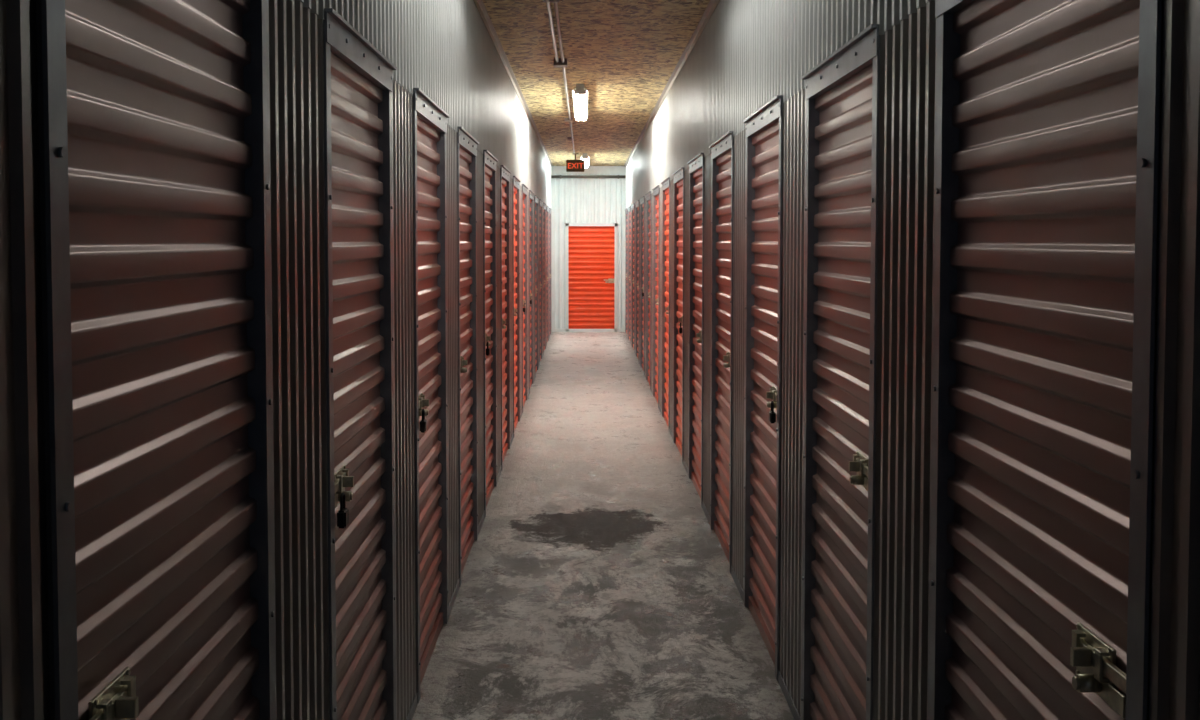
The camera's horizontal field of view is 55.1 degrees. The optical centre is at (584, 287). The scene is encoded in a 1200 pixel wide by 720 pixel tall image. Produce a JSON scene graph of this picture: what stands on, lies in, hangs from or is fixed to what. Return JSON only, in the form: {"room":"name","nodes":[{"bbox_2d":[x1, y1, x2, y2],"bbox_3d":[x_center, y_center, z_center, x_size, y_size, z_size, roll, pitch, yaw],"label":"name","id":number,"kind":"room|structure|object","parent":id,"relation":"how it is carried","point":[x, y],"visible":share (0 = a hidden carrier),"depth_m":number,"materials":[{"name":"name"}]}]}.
{"room":"self-storage corridor","nodes":[
{"label":"self-storage corridor","id":0,"kind":"room"},
{"bbox_2d":[0,0,551,719],"bbox_3d":[-0.748,-0.246,10.299,0.165,3.310,25.408,0,2,0],"label":"wall","id":1,"kind":"structure","parent":0,"point":[444,49],"depth_m":2.76,"materials":[{"name":"grey metal"}]},
{"bbox_2d":[41,0,276,719],"bbox_3d":[-0.692,0.544,1.950,0.096,2.430,1.000,0,2,0],"label":"roll-up door","id":2,"kind":"structure","parent":1,"relation":"in","point":[256,21],"depth_m":1.49,"materials":[{"name":"metal"}]},
{"bbox_2d":[88,667,138,719],"bbox_3d":[-0.660,0.613,1.602,0.045,0.090,0.220,0,2,0],"label":"slide latch","id":3,"kind":"object","parent":2,"relation":"attached to","point":[118,700],"visible":1,"depth_m":1.63,"materials":[{"name":"metal"}]},
{"bbox_2d":[65,0,259,719],"bbox_3d":[-0.693,0.577,1.951,0.025,2.363,0.906,0,2,0],"label":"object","id":4,"kind":"structure","parent":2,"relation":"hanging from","point":[158,104],"depth_m":1.88,"materials":[{"name":"red paint"}]},
{"bbox_2d":[323,8,396,719],"bbox_3d":[-0.692,0.480,3.483,0.096,2.430,1.000,0,2,0],"label":"roll-up door","id":5,"kind":"structure","parent":1,"relation":"in","point":[344,41],"depth_m":3.88,"materials":[{"name":"metal"}]},
{"bbox_2d":[334,465,353,507],"bbox_3d":[-0.660,0.549,3.136,0.045,0.090,0.220,0,2,0],"label":"slide latch","id":6,"kind":"object","parent":5,"relation":"attached to","point":[342,479],"visible":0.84,"depth_m":3.16,"materials":[{"name":"metal"}]},
{"bbox_2d":[337,492,348,528],"bbox_3d":[-0.650,0.596,3.088,0.024,0.096,0.048,0,2,0],"label":"padlock","id":7,"kind":"object","parent":6,"relation":"hanging from","point":[343,513],"visible":1,"depth_m":3.07,"materials":[{"name":"black metal"}]},
{"bbox_2d":[331,52,386,719],"bbox_3d":[-0.693,0.513,3.485,0.025,2.363,0.906,0,2,0],"label":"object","id":8,"kind":"structure","parent":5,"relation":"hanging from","point":[356,126],"depth_m":3.51,"materials":[{"name":"red paint"}]},
{"bbox_2d":[413,88,449,702],"bbox_3d":[-0.692,0.415,5.017,0.096,2.430,1.000,0,2,0],"label":"roll-up door","id":9,"kind":"structure","parent":1,"relation":"in","point":[425,108],"depth_m":5.43,"materials":[{"name":"metal"}]},
{"bbox_2d":[419,393,428,416],"bbox_3d":[-0.660,0.485,4.669,0.045,0.090,0.220,0,2,0],"label":"slide latch","id":10,"kind":"object","parent":9,"relation":"attached to","point":[423,402],"visible":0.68,"depth_m":4.70,"materials":[{"name":"metal"}]},
{"bbox_2d":[420,409,426,432],"bbox_3d":[-0.650,0.532,4.621,0.024,0.096,0.048,0,2,0],"label":"padlock","id":11,"kind":"object","parent":10,"relation":"hanging from","point":[423,423],"visible":1,"depth_m":4.60,"materials":[{"name":"black metal"}]},
{"bbox_2d":[417,116,442,684],"bbox_3d":[-0.693,0.449,5.018,0.025,2.363,0.906,0,2,0],"label":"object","id":12,"kind":"structure","parent":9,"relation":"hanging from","point":[430,491],"depth_m":5.11,"materials":[{"name":"red paint"}]},
{"bbox_2d":[457,127,478,586],"bbox_3d":[-0.692,0.351,6.550,0.096,2.430,1.000,0,2,0],"label":"roll-up door","id":13,"kind":"structure","parent":1,"relation":"in","point":[465,141],"depth_m":6.97,"materials":[{"name":"metal"}]},
{"bbox_2d":[460,356,467,372],"bbox_3d":[-0.660,0.421,6.203,0.045,0.090,0.220,0,2,0],"label":"slide latch","id":14,"kind":"object","parent":13,"relation":"attached to","point":[463,362],"visible":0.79,"depth_m":6.23,"materials":[{"name":"metal"}]},
{"bbox_2d":[459,147,473,573],"bbox_3d":[-0.693,0.384,6.552,0.025,2.363,0.906,0,2,0],"label":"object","id":15,"kind":"structure","parent":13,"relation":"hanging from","point":[467,536],"depth_m":6.69,"materials":[{"name":"red paint"}]},
{"bbox_2d":[406,330,551,719],"bbox_3d":[-0.666,1.383,10.337,0.004,0.050,25.240,0,2,0],"label":"baseboard","id":16,"kind":"structure","parent":1,"relation":"attached to","point":[414,704],"depth_m":5.91,"materials":[{"name":"metal"}]},
{"bbox_2d":[483,150,497,516],"bbox_3d":[-0.692,0.287,8.084,0.096,2.430,1.000,0,2,0],"label":"roll-up door","id":17,"kind":"structure","parent":1,"relation":"in","point":[489,160],"depth_m":8.50,"materials":[{"name":"metal"}]},
{"bbox_2d":[483,333,490,345],"bbox_3d":[-0.660,0.356,7.737,0.045,0.090,0.220,0,2,0],"label":"slide latch","id":18,"kind":"object","parent":17,"relation":"attached to","point":[487,338],"visible":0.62,"depth_m":7.76,"materials":[{"name":"metal"}]},
{"bbox_2d":[486,341,489,355],"bbox_3d":[-0.650,0.403,7.689,0.024,0.096,0.048,0,2,0],"label":"padlock","id":19,"kind":"object","parent":18,"relation":"hanging from","point":[487,348],"visible":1,"depth_m":7.67,"materials":[{"name":"black metal"}]},
{"bbox_2d":[485,166,493,506],"bbox_3d":[-0.693,0.320,8.085,0.025,2.363,0.906,0,2,0],"label":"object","id":20,"kind":"structure","parent":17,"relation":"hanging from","point":[488,173],"depth_m":8.25,"materials":[{"name":"red paint"}]},
{"bbox_2d":[500,165,510,469],"bbox_3d":[-0.692,0.222,9.618,0.096,2.430,1.000,0,2,0],"label":"roll-up door","id":21,"kind":"structure","parent":1,"relation":"in","point":[504,172],"depth_m":10.05,"materials":[{"name":"metal"}]},
{"bbox_2d":[502,319,505,328],"bbox_3d":[-0.660,0.292,9.270,0.045,0.090,0.220,0,2,0],"label":"slide latch","id":22,"kind":"object","parent":21,"relation":"attached to","point":[503,320],"visible":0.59,"depth_m":9.29,"materials":[{"name":"metal"}]},
{"bbox_2d":[502,179,507,460],"bbox_3d":[-0.693,0.256,9.619,0.025,2.363,0.906,0,2,0],"label":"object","id":23,"kind":"structure","parent":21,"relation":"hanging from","point":[504,183],"depth_m":9.83,"materials":[{"name":"red paint"}]},
{"bbox_2d":[473,0,552,167],"bbox_3d":[-0.646,-1.873,10.200,0.033,0.050,25.340,0,2,0],"label":"trim","id":24,"kind":"structure","parent":1,"relation":"attached to","point":[479,4],"depth_m":9.41,"materials":[{"name":"metal"}]},
{"bbox_2d":[512,176,520,432],"bbox_3d":[-0.692,0.158,11.151,0.096,2.430,1.000,0,2,0],"label":"roll-up door","id":25,"kind":"structure","parent":1,"relation":"in","point":[516,182],"depth_m":11.59,"materials":[{"name":"metal"}]},
{"bbox_2d":[514,188,517,430],"bbox_3d":[-0.693,0.192,11.153,0.025,2.363,0.906,0,2,0],"label":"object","id":26,"kind":"structure","parent":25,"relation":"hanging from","point":[515,189],"depth_m":11.41,"materials":[{"name":"red paint"}]},
{"bbox_2d":[522,184,528,407],"bbox_3d":[-0.692,0.094,12.685,0.096,2.430,1.000,0,2,0],"label":"roll-up door","id":27,"kind":"structure","parent":1,"relation":"in","point":[524,187],"depth_m":13.11,"materials":[{"name":"metal"}]},
{"bbox_2d":[523,194,525,405],"bbox_3d":[-0.693,0.127,12.687,0.025,2.363,0.906,0,2,0],"label":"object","id":28,"kind":"structure","parent":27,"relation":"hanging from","point":[524,397],"depth_m":12.99,"materials":[{"name":"red paint"}]},
{"bbox_2d":[529,190,534,393],"bbox_3d":[-0.692,0.030,14.219,0.096,2.430,1.000,0,2,0],"label":"roll-up door","id":29,"kind":"structure","parent":1,"relation":"in","point":[531,193],"depth_m":14.64,"materials":[{"name":"metal"}]},
{"bbox_2d":[530,200,531,386],"bbox_3d":[-0.693,0.063,14.220,0.025,2.363,0.906,0,2,0],"label":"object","id":30,"kind":"object","parent":29,"relation":"hanging from","point":[530,200],"visible":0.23,"depth_m":14.44,"materials":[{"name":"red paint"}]},
{"bbox_2d":[535,195,538,369],"bbox_3d":[-0.692,-0.035,15.752,0.096,2.430,1.000,0,2,0],"label":"roll-up door","id":31,"kind":"structure","parent":1,"relation":"in","point":[536,196],"depth_m":16.19,"materials":[{"name":"red metal"}]},
{"bbox_2d":[535,203,536,373],"bbox_3d":[-0.693,-0.001,15.754,0.025,2.363,0.906,0,2,0],"label":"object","id":32,"kind":"object","parent":31,"relation":"hanging from","point":[535,203],"visible":0.36,"depth_m":15.92,"materials":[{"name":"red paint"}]},
{"bbox_2d":[539,199,542,361],"bbox_3d":[-0.692,-0.099,17.286,0.096,2.430,1.000,0,2,0],"label":"roll-up door","id":33,"kind":"structure","parent":1,"relation":"in","point":[540,200],"depth_m":17.70,"materials":[{"name":"red metal"}]},
{"bbox_2d":[540,207,540,359],"bbox_3d":[-0.693,-0.066,17.287,0.025,2.363,0.906,0,2,0],"label":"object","id":34,"kind":"structure","parent":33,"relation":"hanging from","point":[540,207],"depth_m":17.67,"materials":[{"name":"red paint"}]},
{"bbox_2d":[543,203,546,354],"bbox_3d":[-0.692,-0.163,18.820,0.096,2.430,1.000,0,2,0],"label":"roll-up door","id":35,"kind":"structure","parent":1,"relation":"in","point":[544,204],"depth_m":19.25,"materials":[{"name":"red metal"}]},
{"bbox_2d":[546,206,548,342],"bbox_3d":[-0.692,-0.228,20.353,0.096,2.430,1.000,0,2,0],"label":"roll-up door","id":36,"kind":"structure","parent":1,"relation":"in","point":[547,207],"depth_m":20.78,"materials":[{"name":"red metal"}]},
{"bbox_2d":[549,208,551,338],"bbox_3d":[-0.692,-0.292,21.887,0.096,2.430,1.000,0,2,0],"label":"roll-up door","id":37,"kind":"structure","parent":1,"relation":"in","point":[550,209],"depth_m":22.30,"materials":[{"name":"red metal"}]},
{"bbox_2d":[554,174,622,328],"bbox_3d":[0.070,-0.781,23.045,1.900,3.310,0.165,0,2,0],"label":"wall","id":38,"kind":"structure","parent":0,"point":[576,200],"depth_m":22.95,"materials":[{"name":"white metal"}]},
{"bbox_2d":[551,166,625,331],"bbox_3d":[0.070,-0.772,22.950,1.500,3.300,0.025,0,2,0],"label":"trim","id":39,"kind":"structure","parent":38,"relation":"attached to","point":[555,169],"depth_m":22.92,"materials":[{"name":"white paint"}]},
{"bbox_2d":[551,175,625,178],"bbox_3d":[0.070,-2.209,22.852,1.470,0.070,0.090,0,2,0],"label":"metal trim strip","id":40,"kind":"object","parent":38,"relation":"attached to","point":[552,176],"visible":1,"depth_m":22.82,"materials":[{"name":"grey metal"}]},
{"bbox_2d":[568,226,614,328],"bbox_3d":[0.130,-0.194,23.025,0.936,2.139,0.025,0,2,0],"label":"roll-up door","id":41,"kind":"structure","parent":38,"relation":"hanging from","point":[591,249],"depth_m":23.02,"materials":[{"name":"orange paint"}]},
{"bbox_2d":[604,279,614,282],"bbox_3d":[0.485,-0.143,22.995,0.220,0.090,0.045,0,2,0],"label":"slide latch","id":42,"kind":"object","parent":41,"relation":"attached to","point":[608,280],"visible":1,"depth_m":23.00,"materials":[{"name":"metal"}]},
{"bbox_2d":[566,223,616,331],"bbox_3d":[0.130,-0.212,22.976,1.030,2.180,0.019,0,2,0],"label":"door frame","id":43,"kind":"structure","parent":38,"relation":"in","point":[567,224],"depth_m":22.96,"materials":[{"name":"metal"}]},
{"bbox_2d":[482,0,709,165],"bbox_3d":[0.070,-1.968,10.427,2.300,0.120,25.800,0,2,0],"label":"ceiling","id":44,"kind":"structure","parent":0,"point":[625,53],"depth_m":9.44,"materials":[{"name":"brown wood"}]},
{"bbox_2d":[544,0,574,152],"bbox_3d":[-0.200,-1.801,8.532,0.110,0.055,22.000,0,2,0],"label":"conduit","id":45,"kind":"object","parent":44,"relation":"attached to","point":[558,62],"visible":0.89,"depth_m":8.75,"materials":[{"name":"metal"}]},
{"bbox_2d":[566,153,583,171],"bbox_3d":[-0.160,-2.086,19.129,0.300,0.306,0.080,0,2,0],"label":"exit sign","id":46,"kind":"object","parent":44,"relation":"hanging from","point":[575,165],"visible":1,"depth_m":19.11,"materials":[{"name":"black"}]},
{"bbox_2d":[573,84,587,120],"bbox_3d":[-0.045,-1.925,12.030,0.140,0.099,2.400,0,2,0],"label":"fluorescent ceiling light","id":47,"kind":"object","parent":44,"relation":"attached to","point":[580,94],"visible":1,"depth_m":11.65,"materials":[{"name":"plastic"}]},
{"bbox_2d":[581,153,588,167],"bbox_3d":[0.000,-2.289,20.722,0.140,0.099,2.400,0,2,0],"label":"fluorescent ceiling light","id":48,"kind":"object","parent":44,"relation":"attached to","point":[584,157],"visible":0.75,"depth_m":19.93,"materials":[{"name":"plastic"}]},
{"bbox_2d":[412,332,793,719],"bbox_3d":[0.070,1.459,10.570,2.300,0.120,25.800,0,2,0],"label":"floor","id":49,"kind":"structure","parent":0,"point":[597,583],"depth_m":6.09,"materials":[{"name":"concrete"}]},
{"bbox_2d":[625,0,1199,719],"bbox_3d":[0.887,-0.246,10.299,0.165,3.310,25.408,0,2,0],"label":"wall","id":50,"kind":"structure","parent":0,"point":[749,53],"depth_m":3.05,"materials":[{"name":"grey metal"}]},
{"bbox_2d":[625,209,627,333],"bbox_3d":[0.832,-0.309,22.292,0.096,2.430,1.020,0,2,0],"label":"roll-up door","id":51,"kind":"structure","parent":50,"relation":"in","point":[626,210],"depth_m":22.74,"materials":[{"name":"red metal"}]},
{"bbox_2d":[628,206,630,343],"bbox_3d":[0.832,-0.244,20.743,0.096,2.430,1.020,0,2,0],"label":"roll-up door","id":52,"kind":"structure","parent":50,"relation":"in","point":[629,207],"depth_m":21.18,"materials":[{"name":"red metal"}]},
{"bbox_2d":[631,203,634,349],"bbox_3d":[0.832,-0.179,19.194,0.096,2.430,1.020,0,2,0],"label":"roll-up door","id":53,"kind":"structure","parent":50,"relation":"in","point":[633,204],"depth_m":19.62,"materials":[{"name":"red metal"}]},
{"bbox_2d":[633,210,633,348],"bbox_3d":[0.833,-0.145,19.196,0.025,2.363,0.926,0,2,0],"label":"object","id":54,"kind":"object","parent":53,"relation":"hanging from","point":[633,210],"visible":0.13,"depth_m":19.54,"materials":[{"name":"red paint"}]},
{"bbox_2d":[635,200,638,362],"bbox_3d":[0.832,-0.114,17.646,0.096,2.430,1.020,0,2,0],"label":"roll-up door","id":55,"kind":"structure","parent":50,"relation":"in","point":[637,201],"depth_m":18.09,"materials":[{"name":"red metal"}]},
{"bbox_2d":[637,207,638,357],"bbox_3d":[0.833,-0.081,17.647,0.025,2.363,0.926,0,2,0],"label":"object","id":56,"kind":"structure","parent":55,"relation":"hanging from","point":[638,207],"depth_m":18.04,"materials":[{"name":"red paint"}]},
{"bbox_2d":[640,196,644,366],"bbox_3d":[0.832,-0.049,16.097,0.096,2.430,1.020,0,2,0],"label":"roll-up door","id":57,"kind":"structure","parent":50,"relation":"in","point":[642,199],"depth_m":16.54,"materials":[{"name":"red metal"}]},
{"bbox_2d":[642,204,643,370],"bbox_3d":[0.833,-0.016,16.099,0.025,2.363,0.926,0,2,0],"label":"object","id":58,"kind":"structure","parent":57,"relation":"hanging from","point":[643,204],"depth_m":16.48,"materials":[{"name":"red paint"}]},
{"bbox_2d":[645,191,650,389],"bbox_3d":[0.832,0.016,14.548,0.096,2.430,1.020,0,2,0],"label":"roll-up door","id":59,"kind":"structure","parent":50,"relation":"in","point":[648,195],"depth_m":14.98,"materials":[{"name":"metal"}]},
{"bbox_2d":[648,200,650,384],"bbox_3d":[0.833,0.049,14.550,0.025,2.363,0.926,0,2,0],"label":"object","id":60,"kind":"object","parent":59,"relation":"hanging from","point":[649,201],"visible":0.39,"depth_m":14.90,"materials":[{"name":"red paint"}]},
{"bbox_2d":[652,185,659,408],"bbox_3d":[0.832,0.081,13.000,0.096,2.430,1.020,0,2,0],"label":"roll-up door","id":61,"kind":"structure","parent":50,"relation":"in","point":[656,190],"depth_m":13.45,"materials":[{"name":"metal"}]},
{"bbox_2d":[655,195,658,402],"bbox_3d":[0.833,0.114,13.001,0.025,2.363,0.926,0,2,0],"label":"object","id":62,"kind":"structure","parent":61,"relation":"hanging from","point":[657,196],"depth_m":13.25,"materials":[{"name":"red paint"}]},
{"bbox_2d":[661,177,669,431],"bbox_3d":[0.832,0.146,11.451,0.096,2.430,1.020,0,2,0],"label":"roll-up door","id":63,"kind":"structure","parent":50,"relation":"in","point":[666,183],"depth_m":11.88,"materials":[{"name":"metal"}]},
{"bbox_2d":[664,189,668,424],"bbox_3d":[0.833,0.179,11.453,0.025,2.363,0.926,0,2,0],"label":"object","id":64,"kind":"structure","parent":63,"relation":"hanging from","point":[666,344],"depth_m":11.63,"materials":[{"name":"red paint"}]},
{"bbox_2d":[624,0,719,167],"bbox_3d":[0.786,-1.873,10.200,0.033,0.050,25.340,0,2,0],"label":"trim","id":65,"kind":"structure","parent":50,"relation":"attached to","point":[712,5],"depth_m":9.43,"materials":[{"name":"metal"}]},
{"bbox_2d":[672,167,683,463],"bbox_3d":[0.832,0.210,9.902,0.096,2.430,1.020,0,2,0],"label":"roll-up door","id":66,"kind":"structure","parent":50,"relation":"in","point":[679,174],"depth_m":10.34,"materials":[{"name":"metal"}]},
{"bbox_2d":[676,180,682,456],"bbox_3d":[0.833,0.244,9.904,0.025,2.363,0.926,0,2,0],"label":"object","id":67,"kind":"structure","parent":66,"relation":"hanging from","point":[679,290],"depth_m":10.09,"materials":[{"name":"red paint"}]},
{"bbox_2d":[678,316,682,325],"bbox_3d":[0.800,0.281,9.545,0.045,0.090,0.220,0,2,0],"label":"slide latch","id":68,"kind":"object","parent":66,"relation":"attached to","point":[679,319],"visible":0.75,"depth_m":9.57,"materials":[{"name":"metal"}]},
{"bbox_2d":[687,153,703,507],"bbox_3d":[0.832,0.275,8.354,0.096,2.430,1.020,0,2,0],"label":"roll-up door","id":69,"kind":"structure","parent":50,"relation":"in","point":[697,162],"depth_m":8.79,"materials":[{"name":"metal"}]},
{"bbox_2d":[691,168,701,498],"bbox_3d":[0.833,0.309,8.355,0.025,2.363,0.926,0,2,0],"label":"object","id":70,"kind":"structure","parent":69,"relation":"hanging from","point":[697,189],"depth_m":8.50,"materials":[{"name":"red paint"}]},
{"bbox_2d":[696,330,701,342],"bbox_3d":[0.800,0.345,7.997,0.045,0.090,0.220,0,2,0],"label":"slide latch","id":71,"kind":"object","parent":69,"relation":"attached to","point":[699,334],"visible":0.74,"depth_m":8.02,"materials":[{"name":"metal"}]},
{"bbox_2d":[627,334,800,719],"bbox_3d":[0.806,1.383,10.337,0.004,0.050,25.240,0,2,0],"label":"baseboard","id":72,"kind":"structure","parent":50,"relation":"attached to","point":[781,682],"depth_m":5.87,"materials":[{"name":"metal"}]},
{"bbox_2d":[709,131,733,573],"bbox_3d":[0.832,0.340,6.805,0.096,2.430,1.020,0,2,0],"label":"roll-up door","id":73,"kind":"structure","parent":50,"relation":"in","point":[724,144],"depth_m":7.23,"materials":[{"name":"metal"}]},
{"bbox_2d":[714,151,730,561],"bbox_3d":[0.833,0.374,6.807,0.025,2.363,0.926,0,2,0],"label":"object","id":74,"kind":"structure","parent":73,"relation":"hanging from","point":[723,262],"depth_m":6.91,"materials":[{"name":"red paint"}]},
{"bbox_2d":[723,351,732,367],"bbox_3d":[0.800,0.410,6.448,0.045,0.090,0.220,0,2,0],"label":"slide latch","id":75,"kind":"object","parent":73,"relation":"attached to","point":[726,357],"visible":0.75,"depth_m":6.47,"materials":[{"name":"metal"}]},
{"bbox_2d":[743,95,782,680],"bbox_3d":[0.832,0.405,5.257,0.096,2.430,1.020,0,2,0],"label":"roll-up door","id":76,"kind":"structure","parent":50,"relation":"in","point":[770,113],"depth_m":5.68,"materials":[{"name":"metal"}]},
{"bbox_2d":[749,121,778,664],"bbox_3d":[0.833,0.439,5.258,0.025,2.363,0.926,0,2,0],"label":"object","id":77,"kind":"structure","parent":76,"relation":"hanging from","point":[765,162],"depth_m":5.31,"materials":[{"name":"red paint"}]},
{"bbox_2d":[766,386,776,409],"bbox_3d":[0.800,0.475,4.899,0.045,0.090,0.220,0,2,0],"label":"slide latch","id":78,"kind":"object","parent":76,"relation":"attached to","point":[772,394],"visible":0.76,"depth_m":4.92,"materials":[{"name":"metal"}]},
{"bbox_2d":[769,401,775,422],"bbox_3d":[0.790,0.522,4.851,0.024,0.096,0.048,0,2,0],"label":"padlock","id":79,"kind":"object","parent":78,"relation":"attached to","point":[772,415],"visible":1,"depth_m":4.83,"materials":[{"name":"black metal"}]},
{"bbox_2d":[801,24,879,719],"bbox_3d":[0.832,0.470,3.708,0.096,2.430,1.020,0,2,0],"label":"roll-up door","id":80,"kind":"structure","parent":50,"relation":"in","point":[863,50],"depth_m":4.12,"materials":[{"name":"metal"}]},
{"bbox_2d":[810,64,872,719],"bbox_3d":[0.833,0.503,3.709,0.025,2.363,0.926,0,2,0],"label":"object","id":81,"kind":"structure","parent":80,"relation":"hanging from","point":[843,133],"depth_m":3.73,"materials":[{"name":"red paint"}]},
{"bbox_2d":[849,451,868,490],"bbox_3d":[0.800,0.540,3.351,0.045,0.090,0.220,0,2,0],"label":"slide latch","id":82,"kind":"object","parent":80,"relation":"attached to","point":[859,464],"visible":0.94,"depth_m":3.37,"materials":[{"name":"metal"}]},
{"bbox_2d":[927,0,1161,719],"bbox_3d":[0.832,0.535,2.159,0.096,2.430,1.020,0,2,0],"label":"roll-up door","id":83,"kind":"structure","parent":50,"relation":"in","point":[947,89],"depth_m":1.70,"materials":[{"name":"metal"}]},
{"bbox_2d":[944,0,1139,719],"bbox_3d":[0.833,0.568,2.161,0.025,2.363,0.926,0,2,0],"label":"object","id":84,"kind":"structure","parent":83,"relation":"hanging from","point":[1045,116],"depth_m":2.10,"materials":[{"name":"red paint"}]},
{"bbox_2d":[1070,622,1125,718],"bbox_3d":[0.800,0.605,1.802,0.045,0.090,0.220,0,2,0],"label":"slide latch","id":85,"kind":"object","parent":83,"relation":"attached to","point":[1094,660],"visible":0.97,"depth_m":1.82,"materials":[{"name":"metal"}]}
]}

